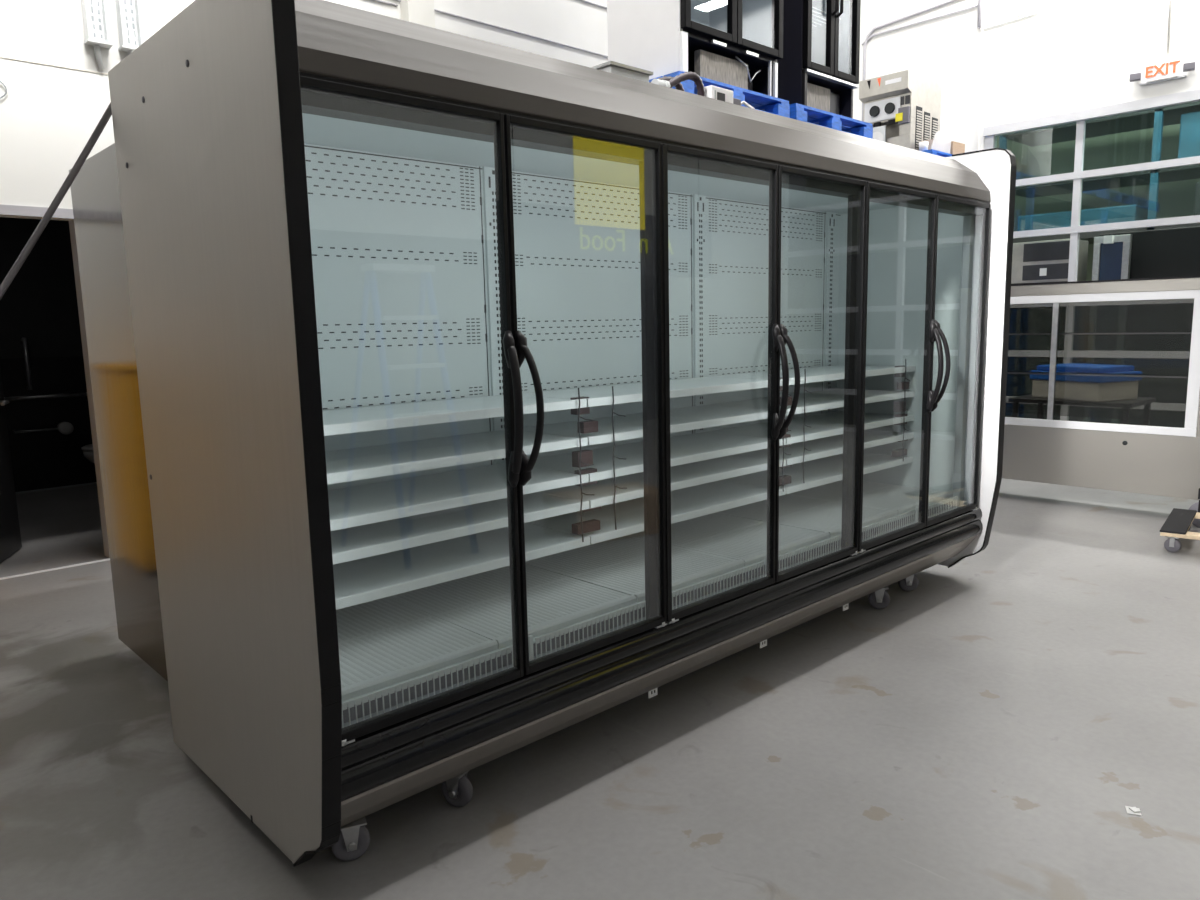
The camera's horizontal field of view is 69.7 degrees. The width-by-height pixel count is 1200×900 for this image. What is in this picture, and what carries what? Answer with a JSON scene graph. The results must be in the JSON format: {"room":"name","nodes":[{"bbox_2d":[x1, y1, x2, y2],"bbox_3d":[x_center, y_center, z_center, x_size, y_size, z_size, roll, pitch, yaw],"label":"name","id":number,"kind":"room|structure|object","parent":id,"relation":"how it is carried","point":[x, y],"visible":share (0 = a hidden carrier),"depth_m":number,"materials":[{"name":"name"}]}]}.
{"room":"warehouse","nodes":[
{"label":"warehouse","id":0,"kind":"room"},
{"bbox_2d":[0,217,96,491],"bbox_3d":[-5.645,-0.904,7.438,4.800,2.700,0.115,-9,11,-43],"label":"doorway","id":1,"kind":"structure","parent":0,"point":[51,458],"depth_m":7.90,"materials":[{"name":"black"}]},
{"bbox_2d":[21,338,32,389],"bbox_3d":[-5.169,-0.777,7.775,0.036,0.470,0.072,-9,11,-43],"label":"grab bar","id":2,"kind":"object","parent":1,"relation":"attached to","point":[24,340],"visible":1,"depth_m":7.75,"materials":[{"name":"metal"}]},
{"bbox_2d":[12,421,73,434],"bbox_3d":[-5.081,-0.186,7.867,0.473,0.116,0.114,-7,10,-36],"label":"toilet roll holder","id":3,"kind":"object","parent":1,"relation":"attached to","point":[66,428],"visible":1,"depth_m":7.92,"materials":[{"name":"metal"}]},
{"bbox_2d":[4,392,86,400],"bbox_3d":[-5.043,-0.496,7.931,0.880,0.068,0.073,-9,11,-43],"label":"grab bar","id":4,"kind":"object","parent":1,"relation":"attached to","point":[81,393],"visible":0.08,"depth_m":7.87,"materials":[{"name":"metal"}]},
{"bbox_2d":[15,482,96,493],"bbox_3d":[-5.608,0.437,7.551,4.700,0.012,0.015,-9,11,-43],"label":"baseboard","id":5,"kind":"structure","parent":1,"relation":"attached to","point":[93,482],"depth_m":8.04,"materials":[{"name":"grey plastic"}]},
{"bbox_2d":[0,0,607,220],"bbox_3d":[-3.612,-2.716,4.652,18.000,7.000,0.120,-9,11,-43],"label":"wall","id":6,"kind":"structure","parent":0,"point":[49,114],"depth_m":5.11,"materials":[{"name":"white paint"}]},
{"bbox_2d":[0,81,6,97],"bbox_3d":[-3.453,-2.022,4.790,0.267,0.147,0.008,-9,11,-43],"label":"wire loop","id":7,"kind":"object","parent":6,"relation":"attached to","point":[0,81],"visible":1,"depth_m":4.87,"materials":[{"name":"grey plastic"}]},
{"bbox_2d":[0,369,21,563],"bbox_3d":[-3.775,-0.315,5.290,0.091,2.048,0.760,-4,9,-19],"label":"door","id":8,"kind":"structure","parent":6,"relation":"in","point":[10,536],"depth_m":5.59,"materials":[{"name":"metal"}]},
{"bbox_2d":[0,204,73,218],"bbox_3d":[-3.601,-1.342,4.742,1.383,0.055,0.012,-9,11,-43],"label":"trim","id":9,"kind":"structure","parent":6,"relation":"attached to","point":[4,209],"depth_m":5.01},
{"bbox_2d":[0,56,107,74],"bbox_3d":[-4.067,-2.104,4.210,4.600,0.007,0.004,-9,11,-43],"label":"trim","id":10,"kind":"structure","parent":6,"relation":"attached to","point":[0,56],"depth_m":5.02,"materials":[{"name":"beige plastic"}]},
{"bbox_2d":[0,558,109,579],"bbox_3d":[-3.353,0.730,5.225,0.723,0.006,0.030,-9,11,-43],"label":"trim","id":11,"kind":"structure","parent":6,"relation":"attached to","point":[96,561],"depth_m":5.25,"materials":[{"name":"grey metal"}]},
{"bbox_2d":[69,219,109,557],"bbox_3d":[-3.161,-0.354,5.374,0.032,2.100,0.142,-9,11,-43],"label":"trim","id":12,"kind":"structure","parent":6,"relation":"attached to","point":[71,222],"depth_m":5.36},
{"bbox_2d":[81,0,112,69],"bbox_3d":[-3.013,-3.527,4.976,0.135,2.513,0.094,-9,11,-43],"label":"post","id":13,"kind":"object","parent":6,"relation":"attached to","point":[96,15],"visible":1,"depth_m":5.12,"materials":[{"name":"grey plastic"}]},
{"bbox_2d":[115,0,144,54],"bbox_3d":[-2.879,-3.549,5.101,0.135,2.513,0.094,-9,11,-43],"label":"post","id":14,"kind":"object","parent":6,"relation":"attached to","point":[130,22],"visible":0.85,"depth_m":5.24,"materials":[{"name":"grey plastic"}]},
{"bbox_2d":[372,0,397,5],"bbox_3d":[-1.637,-3.313,6.359,0.320,0.021,0.016,-9,11,-43],"label":"conduit","id":15,"kind":"object","parent":6,"relation":"attached to","point":[380,1],"visible":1,"depth_m":6.40,"materials":[{"name":"white metal"}]},
{"bbox_2d":[396,0,607,56],"bbox_3d":[-0.590,-3.520,7.327,3.000,0.014,0.014,-9,11,-43],"label":"conduit","id":16,"kind":"object","parent":6,"relation":"attached to","point":[396,0],"visible":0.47,"depth_m":7.22,"materials":[{"name":"white metal"}]},
{"bbox_2d":[580,0,606,8],"bbox_3d":[-0.127,-4.010,7.707,1.700,0.024,0.014,-9,11,-43],"label":"conduit","id":17,"kind":"object","parent":6,"relation":"attached to","point":[580,0],"visible":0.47,"depth_m":7.77,"materials":[{"name":"white metal"}]},
{"bbox_2d":[400,0,434,27],"bbox_3d":[-1.377,-3.044,6.575,0.230,7.000,0.110,-9,11,-43],"label":"wall","id":18,"kind":"structure","parent":0,"point":[421,12],"depth_m":6.49,"materials":[{"name":"white paint"}]},
{"bbox_2d":[0,478,1199,899],"bbox_3d":[0.639,0.873,4.016,22.500,0.100,15.000,-9,11,-43],"label":"floor","id":19,"kind":"structure","parent":0,"point":[988,731],"depth_m":2.79,"materials":[{"name":"concrete"}]},
{"bbox_2d":[81,444,94,462],"bbox_3d":[-4.355,-0.021,7.912,0.704,0.760,0.440,-9,11,-43],"label":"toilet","id":20,"kind":"object","parent":19,"relation":"on","point":[88,453],"visible":0.11,"depth_m":7.66,"materials":[{"name":"ceramic"}]},
{"bbox_2d":[69,143,167,681],"bbox_3d":[-0.654,-0.253,4.343,3.080,2.090,1.210,-9,11,-43],"label":"display case","id":21,"kind":"object","parent":19,"relation":"on","point":[95,193],"visible":0.03,"depth_m":3.45,"materials":[{"name":"grey metal"}]},
{"bbox_2d":[108,0,1016,866],"bbox_3d":[0.323,-0.235,3.579,3.768,2.232,1.177,-9,11,-43],"label":"refrigerated display case","id":22,"kind":"object","parent":19,"relation":"on","point":[496,400],"visible":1,"depth_m":2.86,"materials":[{"name":"beige metal"}]},
{"bbox_2d":[0,102,111,299],"bbox_3d":[-1.689,-0.398,2.515,1.229,1.520,0.051,-9,12,-44],"label":"pole","id":23,"kind":"object","parent":22,"relation":"attached to","point":[12,273],"visible":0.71,"depth_m":2.54,"materials":[{"name":"grey metal"}]},
{"bbox_2d":[323,395,569,424],"bbox_3d":[-0.641,-0.101,2.829,1.175,0.060,0.450,-9,11,-43],"label":"shelf","id":24,"kind":"object","parent":22,"relation":"attached to","point":[361,411],"depth_m":2.93,"materials":[{"name":"white metal"}]},
{"bbox_2d":[325,430,576,473],"bbox_3d":[-0.638,0.035,2.849,1.175,0.060,0.450,-9,11,-43],"label":"shelf","id":25,"kind":"object","parent":22,"relation":"attached to","point":[366,454],"depth_m":2.94,"materials":[{"name":"white metal"}]},
{"bbox_2d":[328,463,577,519],"bbox_3d":[-0.635,0.167,2.868,1.175,0.060,0.450,-9,11,-43],"label":"shelf","id":26,"kind":"object","parent":22,"relation":"attached to","point":[355,498],"depth_m":2.94,"materials":[{"name":"white metal"}]},
{"bbox_2d":[331,492,580,553],"bbox_3d":[-0.633,0.263,2.882,1.175,0.060,0.450,-9,11,-43],"label":"shelf","id":27,"kind":"object","parent":22,"relation":"attached to","point":[543,504],"depth_m":2.86,"materials":[{"name":"white metal"}]},
{"bbox_2d":[333,523,581,598],"bbox_3d":[-0.630,0.394,2.901,1.175,0.060,0.450,-9,11,-43],"label":"shelf","id":28,"kind":"object","parent":22,"relation":"attached to","point":[372,573],"depth_m":2.90,"materials":[{"name":"white metal"}]},
{"bbox_2d":[522,377,767,398],"bbox_3d":[0.231,-0.238,3.641,1.210,0.060,0.450,-9,11,-43],"label":"shelf","id":29,"kind":"object","parent":22,"relation":"attached to","point":[629,388],"depth_m":3.59,"materials":[{"name":"white metal"}]},
{"bbox_2d":[524,405,767,437],"bbox_3d":[0.234,-0.102,3.661,1.210,0.060,0.450,-9,11,-43],"label":"shelf","id":30,"kind":"object","parent":22,"relation":"attached to","point":[682,417],"depth_m":3.61,"materials":[{"name":"white metal"}]},
{"bbox_2d":[591,61,704,95],"bbox_3d":[0.126,-1.335,3.188,0.499,0.122,0.350,-9,11,-43],"label":"pipe","id":31,"kind":"object","parent":22,"relation":"on","point":[610,66],"visible":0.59,"depth_m":3.05,"materials":[{"name":"grey plastic"}]},
{"bbox_2d":[534,432,766,472],"bbox_3d":[0.237,0.029,3.680,1.210,0.060,0.450,-9,11,-43],"label":"shelf","id":32,"kind":"object","parent":22,"relation":"attached to","point":[685,447],"depth_m":3.63,"materials":[{"name":"white metal"}]},
{"bbox_2d":[526,480,779,536],"bbox_3d":[0.242,0.257,3.713,1.210,0.060,0.450,-9,11,-43],"label":"shelf","id":33,"kind":"object","parent":22,"relation":"attached to","point":[691,502],"depth_m":3.59,"materials":[{"name":"white metal"}]},
{"bbox_2d":[540,455,766,500],"bbox_3d":[0.239,0.125,3.694,1.210,0.060,0.450,-9,11,-43],"label":"shelf","id":34,"kind":"object","parent":22,"relation":"attached to","point":[716,469],"depth_m":3.54,"materials":[{"name":"white metal"}]},
{"bbox_2d":[704,85,732,103],"bbox_3d":[0.448,-1.345,3.326,0.135,0.088,0.072,-9,11,-43],"label":"controller","id":35,"kind":"object","parent":22,"relation":"on","point":[711,91],"visible":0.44,"depth_m":3.28,"materials":[{"name":"grey plastic"}]},
{"bbox_2d":[733,98,754,108],"bbox_3d":[0.556,-1.375,3.506,0.204,0.091,0.096,-9,11,-43],"label":"cable","id":36,"kind":"object","parent":22,"relation":"on","point":[735,101],"visible":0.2,"depth_m":3.47,"materials":[{"name":"plastic"}]},
{"bbox_2d":[710,365,894,378],"bbox_3d":[1.113,-0.377,4.462,1.200,0.060,0.450,-9,11,-43],"label":"shelf","id":37,"kind":"object","parent":22,"relation":"attached to","point":[812,371],"depth_m":4.42,"materials":[{"name":"white metal"}]},
{"bbox_2d":[708,411,898,437],"bbox_3d":[1.119,-0.110,4.501,1.200,0.060,0.450,-9,11,-43],"label":"shelf","id":38,"kind":"object","parent":22,"relation":"attached to","point":[822,424],"depth_m":4.45,"materials":[{"name":"white metal"}]},
{"bbox_2d":[709,389,906,408],"bbox_3d":[1.116,-0.241,4.482,1.200,0.060,0.450,-9,11,-43],"label":"shelf","id":39,"kind":"object","parent":22,"relation":"attached to","point":[819,398],"depth_m":4.46,"materials":[{"name":"white metal"}]},
{"bbox_2d":[723,453,906,488],"bbox_3d":[1.124,0.118,4.534,1.200,0.060,0.450,-9,11,-43],"label":"shelf","id":40,"kind":"object","parent":22,"relation":"attached to","point":[821,471],"depth_m":4.43,"materials":[{"name":"white metal"}]},
{"bbox_2d":[735,430,907,459],"bbox_3d":[1.121,-0.013,4.515,1.200,0.060,0.450,-9,11,-43],"label":"shelf","id":41,"kind":"object","parent":22,"relation":"attached to","point":[832,445],"depth_m":4.41,"materials":[{"name":"white metal"}]},
{"bbox_2d":[1005,239,1089,421],"bbox_3d":[4.887,-1.199,9.663,0.603,2.190,0.900,-9,11,-43],"label":"refrigerator","id":42,"kind":"object","parent":19,"relation":"on","point":[1047,261],"visible":0.48,"depth_m":9.37,"materials":[{"name":"metal"}]},
{"bbox_2d":[1011,239,1088,283],"bbox_3d":[4.858,-2.063,9.528,0.530,0.440,0.800,-9,11,-43],"label":"oven","id":43,"kind":"object","parent":42,"relation":"in","point":[1047,261],"depth_m":9.27,"materials":[{"name":"metal"}]},
{"bbox_2d":[1008,394,1155,425],"bbox_3d":[4.352,-0.145,7.832,0.700,0.655,1.000,-9,11,-43],"label":"table","id":44,"kind":"object","parent":19,"relation":"on","point":[1126,405],"visible":0.37,"depth_m":7.60,"materials":[{"name":"black metal"}]},
{"bbox_2d":[1030,363,1142,401],"bbox_3d":[4.354,-0.614,7.754,0.540,0.295,0.710,-5,9,-23],"label":"storage chest","id":45,"kind":"object","parent":44,"relation":"on","point":[1067,387],"visible":0.87,"depth_m":7.51,"materials":[{"name":"beige plastic"}]},
{"bbox_2d":[999,102,1199,243],"bbox_3d":[7.641,-2.333,10.061,1.000,4.200,5.580,-9,11,-43],"label":"shelf","id":46,"kind":"object","parent":19,"relation":"on","point":[1156,119],"visible":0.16,"depth_m":10.83,"materials":[{"name":"teal metal"}]},
{"bbox_2d":[1017,204,1147,230],"bbox_3d":[6.325,-2.969,11.293,0.700,0.280,1.400,-9,11,-43],"label":"goods","id":47,"kind":"object","parent":46,"relation":"on","point":[1124,213],"visible":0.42,"depth_m":10.93},
{"bbox_2d":[1178,111,1199,158],"bbox_3d":[7.576,-3.633,9.837,0.700,0.560,1.500,-9,11,-43],"label":"goods","id":48,"kind":"object","parent":46,"relation":"on","point":[1189,137],"visible":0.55,"depth_m":10.06},
{"bbox_2d":[1193,182,1199,215],"bbox_3d":[7.489,-2.905,10.053,0.700,0.460,0.800,-9,11,-43],"label":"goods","id":49,"kind":"object","parent":46,"relation":"on","point":[1197,188],"visible":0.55,"depth_m":10.08},
{"bbox_2d":[1002,276,1199,499],"bbox_3d":[3.470,-0.408,6.372,0.340,1.635,3.090,-9,11,-43],"label":"partition wall","id":50,"kind":"structure","parent":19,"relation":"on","point":[1141,459],"depth_m":6.07,"materials":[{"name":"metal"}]},
{"bbox_2d":[1009,332,1157,333],"bbox_3d":[3.486,-0.855,6.331,0.170,0.010,3.010,-9,11,-43],"label":"glass shelf","id":51,"kind":"object","parent":50,"relation":"attached to","point":[1091,332],"depth_m":6.15,"materials":[{"name":"glass"}]},
{"bbox_2d":[1007,371,1187,376],"bbox_3d":[3.492,-0.563,6.374,0.170,0.010,3.010,-9,11,-43],"label":"glass shelf","id":52,"kind":"object","parent":50,"relation":"attached to","point":[1008,372],"depth_m":6.21,"materials":[{"name":"glass"}]},
{"bbox_2d":[1083,234,1131,423],"bbox_3d":[5.316,-1.127,9.069,0.120,2.200,0.340,-9,11,-43],"label":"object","id":53,"kind":"structure","parent":19,"relation":"on","point":[1111,253],"depth_m":9.03,"materials":[{"name":"metal"}]},
{"bbox_2d":[1103,235,1113,243],"bbox_3d":[5.258,-2.174,8.910,0.060,0.080,0.080,-9,11,-43],"label":"paper note","id":54,"kind":"object","parent":53,"relation":"attached to","point":[1109,239],"depth_m":8.89,"materials":[{"name":"white paper"}]},
{"bbox_2d":[1125,806,1141,815],"bbox_3d":[1.521,1.028,2.459,0.036,0.006,0.040,2,9,24],"label":"paper scrap","id":55,"kind":"object","parent":19,"relation":"on","point":[1130,810],"visible":1,"depth_m":2.45,"materials":[{"name":"white paper"}]},
{"bbox_2d":[1100,226,1199,427],"bbox_3d":[7.616,-0.960,7.439,0.700,2.240,5.900,-9,11,-43],"label":"tall cabinet","id":56,"kind":"object","parent":19,"relation":"on","point":[1173,252],"visible":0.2,"depth_m":8.85,"materials":[{"name":"black metal"}]},
{"bbox_2d":[1160,508,1199,551],"bbox_3d":[3.747,0.515,5.176,0.588,0.140,0.728,5,11,38],"label":"dolly","id":57,"kind":"object","parent":19,"relation":"on","point":[1177,525],"visible":1,"depth_m":5.11,"materials":[{"name":"brown wood"}]},
{"bbox_2d":[1188,488,1199,527],"bbox_3d":[4.089,0.401,5.496,0.070,0.260,0.570,-9,11,-43],"label":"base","id":58,"kind":"object","parent":57,"relation":"on","point":[1196,506],"visible":0.59,"depth_m":5.65,"materials":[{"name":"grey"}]},
{"bbox_3d":[1.861,-1.187,7.703,5.050,2.860,1.180,-9,11,-43],"label":"storage rack","id":59,"kind":"object","parent":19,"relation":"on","visible":0},
{"bbox_2d":[649,71,789,117],"bbox_3d":[0.591,-2.466,6.288,1.210,0.135,1.050,-9,11,-43],"label":"pallet","id":60,"kind":"object","parent":59,"relation":"on","point":[759,101],"visible":0.16,"depth_m":6.07,"materials":[{"name":"paint"}]},
{"bbox_2d":[607,0,782,97],"bbox_3d":[0.675,-3.486,6.039,1.070,1.950,0.720,-9,11,-43],"label":"refrigerator","id":61,"kind":"object","parent":60,"relation":"on","point":[738,43],"depth_m":5.90,"materials":[{"name":"white metal"}]},
{"bbox_2d":[699,0,725,4],"bbox_3d":[0.660,-3.323,6.084,0.990,0.006,0.476,-9,11,-43],"label":"wire shelf","id":62,"kind":"object","parent":61,"relation":"attached to","point":[714,2],"depth_m":6.53,"materials":[{"name":"white metal"}]},
{"bbox_2d":[789,103,872,138],"bbox_3d":[1.496,-2.609,7.130,1.100,0.135,1.050,-9,11,-43],"label":"pallet","id":63,"kind":"object","parent":59,"relation":"on","point":[800,112],"visible":0.23,"depth_m":6.76,"materials":[{"name":"paint"}]},
{"bbox_2d":[777,0,860,118],"bbox_3d":[1.565,-3.624,6.855,0.740,1.950,0.798,-9,11,-43],"label":"refrigerator","id":64,"kind":"object","parent":63,"relation":"on","point":[818,68],"depth_m":6.67,"materials":[{"name":"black metal"}]},
{"bbox_2d":[812,7,840,26],"bbox_3d":[1.533,-3.464,6.917,0.660,0.006,0.506,-9,11,-43],"label":"wire shelf","id":65,"kind":"object","parent":64,"relation":"attached to","point":[822,23],"depth_m":7.00,"materials":[{"name":"metal"}]},
{"bbox_2d":[922,149,952,156],"bbox_3d":[3.214,-2.904,8.899,0.960,0.135,0.920,-9,11,-43],"label":"pallet","id":66,"kind":"object","parent":59,"relation":"on","point":[931,151],"visible":0.04,"depth_m":8.33,"materials":[{"name":"plastic"}]},
{"bbox_2d":[859,70,941,150],"bbox_3d":[3.073,-3.359,8.835,0.708,0.790,0.536,-9,11,-43],"label":"machine","id":67,"kind":"object","parent":66,"relation":"on","point":[903,108],"visible":0.7,"depth_m":8.61,"materials":[{"name":"metal"}]},
{"bbox_2d":[859,70,911,102],"bbox_3d":[2.836,-3.616,8.582,0.075,0.199,0.530,-9,11,-43],"label":"hood","id":68,"kind":"object","parent":67,"relation":"attached to","point":[897,85],"depth_m":8.55,"materials":[{"name":"metal"}]},
{"bbox_2d":[915,106,921,150],"bbox_3d":[3.175,-3.194,8.586,0.125,0.430,0.006,-9,11,-43],"label":"vent grille","id":69,"kind":"object","parent":67,"relation":"attached to","point":[918,109],"depth_m":8.57,"materials":[{"name":"black"}]},
{"bbox_2d":[923,111,929,140],"bbox_3d":[3.299,-3.198,8.703,0.125,0.400,0.006,-9,11,-43],"label":"vent grille","id":70,"kind":"object","parent":67,"relation":"attached to","point":[926,114],"depth_m":8.68,"materials":[{"name":"black"}]},
{"bbox_2d":[931,117,937,139],"bbox_3d":[3.423,-3.203,8.820,0.125,0.370,0.006,-9,11,-43],"label":"vent grille","id":71,"kind":"object","parent":67,"relation":"attached to","point":[934,120],"depth_m":8.80,"materials":[{"name":"black"}]},
{"bbox_2d":[919,141,928,150],"bbox_3d":[3.140,-2.939,8.367,0.090,0.090,0.089,-9,11,-43],"label":"cup","id":72,"kind":"object","parent":66,"relation":"on","point":[923,146],"visible":0.81,"depth_m":8.33,"materials":[{"name":"plastic"}]},
{"bbox_2d":[921,139,944,151],"bbox_3d":[3.331,-3.006,8.630,0.130,0.140,0.310,6,11,41],"label":"carton","id":73,"kind":"object","parent":66,"relation":"on","point":[933,144],"visible":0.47,"depth_m":8.52,"materials":[{"name":"cardboard"}]},
{"bbox_2d":[944,141,964,154],"bbox_3d":[3.617,-3.063,8.875,0.250,0.170,0.160,-8,11,-40],"label":"carton","id":74,"kind":"object","parent":66,"relation":"on","point":[952,147],"visible":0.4,"depth_m":8.78,"materials":[{"name":"brown cardboard"}]},
{"bbox_2d":[996,136,1011,150],"bbox_3d":[4.709,-2.903,11.636,3.600,5.000,0.100,-9,11,-43],"label":"wall","id":75,"kind":"structure","parent":0,"point":[1009,142],"depth_m":12.54,"materials":[{"name":"paint"}]},
{"bbox_2d":[853,0,1199,152],"bbox_3d":[6.723,-3.225,6.611,0.200,7.000,11.140,-9,11,-43],"label":"wall","id":76,"kind":"structure","parent":0,"point":[1065,56],"depth_m":8.84,"materials":[{"name":"white paint"}]},
{"bbox_2d":[862,0,956,120],"bbox_3d":[3.892,-3.956,9.353,0.032,1.976,2.317,-9,11,-43],"label":"conduit","id":77,"kind":"object","parent":76,"relation":"attached to","point":[948,1],"visible":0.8,"depth_m":9.83,"materials":[{"name":"white metal"}]},
{"bbox_2d":[862,4,977,45],"bbox_3d":[3.533,-4.726,9.608,0.026,0.104,1.356,-9,11,-43],"label":"conduit","id":78,"kind":"object","parent":76,"relation":"attached to","point":[975,5],"visible":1,"depth_m":9.56,"materials":[{"name":"white metal"}]},
{"bbox_2d":[977,0,981,27],"bbox_3d":[4.003,-5.053,9.047,0.041,1.170,0.041,-4,9,-20],"label":"conduit","id":79,"kind":"object","parent":76,"relation":"attached to","point":[979,17],"visible":1,"depth_m":9.10,"materials":[{"name":"white metal"}]},
{"bbox_2d":[977,30,983,150],"bbox_3d":[4.098,-2.266,9.438,0.012,4.400,0.020,-9,11,-43],"label":"trim","id":80,"kind":"structure","parent":76,"relation":"attached to","point":[982,35],"depth_m":9.20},
{"bbox_2d":[981,0,1047,27],"bbox_3d":[4.258,-4.965,8.789,0.020,1.080,0.700,-9,11,-43],"label":"conduit","id":81,"kind":"object","parent":76,"relation":"attached to","point":[1042,6],"visible":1,"depth_m":8.86,"materials":[{"name":"white metal"}]},
{"bbox_2d":[983,89,1199,420],"bbox_3d":[6.639,-1.448,6.913,0.120,3.400,7.170,-9,11,-43],"label":"window","id":82,"kind":"structure","parent":76,"relation":"in","point":[990,133],"depth_m":8.62,"materials":[{"name":"white metal"}]},
{"bbox_2d":[1129,58,1194,85],"bbox_3d":[5.198,-3.507,7.973,0.109,0.170,0.532,-9,11,-43],"label":"exit sign","id":83,"kind":"object","parent":76,"relation":"attached to","point":[1166,70],"visible":1,"depth_m":7.97,"materials":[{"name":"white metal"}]},
{"bbox_2d":[1166,0,1171,59],"bbox_3d":[5.216,-4.485,7.847,0.026,1.800,0.046,-9,11,-43],"label":"conduit","id":84,"kind":"object","parent":76,"relation":"attached to","point":[1170,1],"visible":1,"depth_m":7.92,"materials":[{"name":"white metal"}]},
{"bbox_2d":[1011,124,1199,280],"bbox_3d":[8.833,-2.749,9.965,0.100,5.000,13.000,-9,11,-43],"label":"wall","id":85,"kind":"structure","parent":0,"point":[1175,198],"depth_m":11.78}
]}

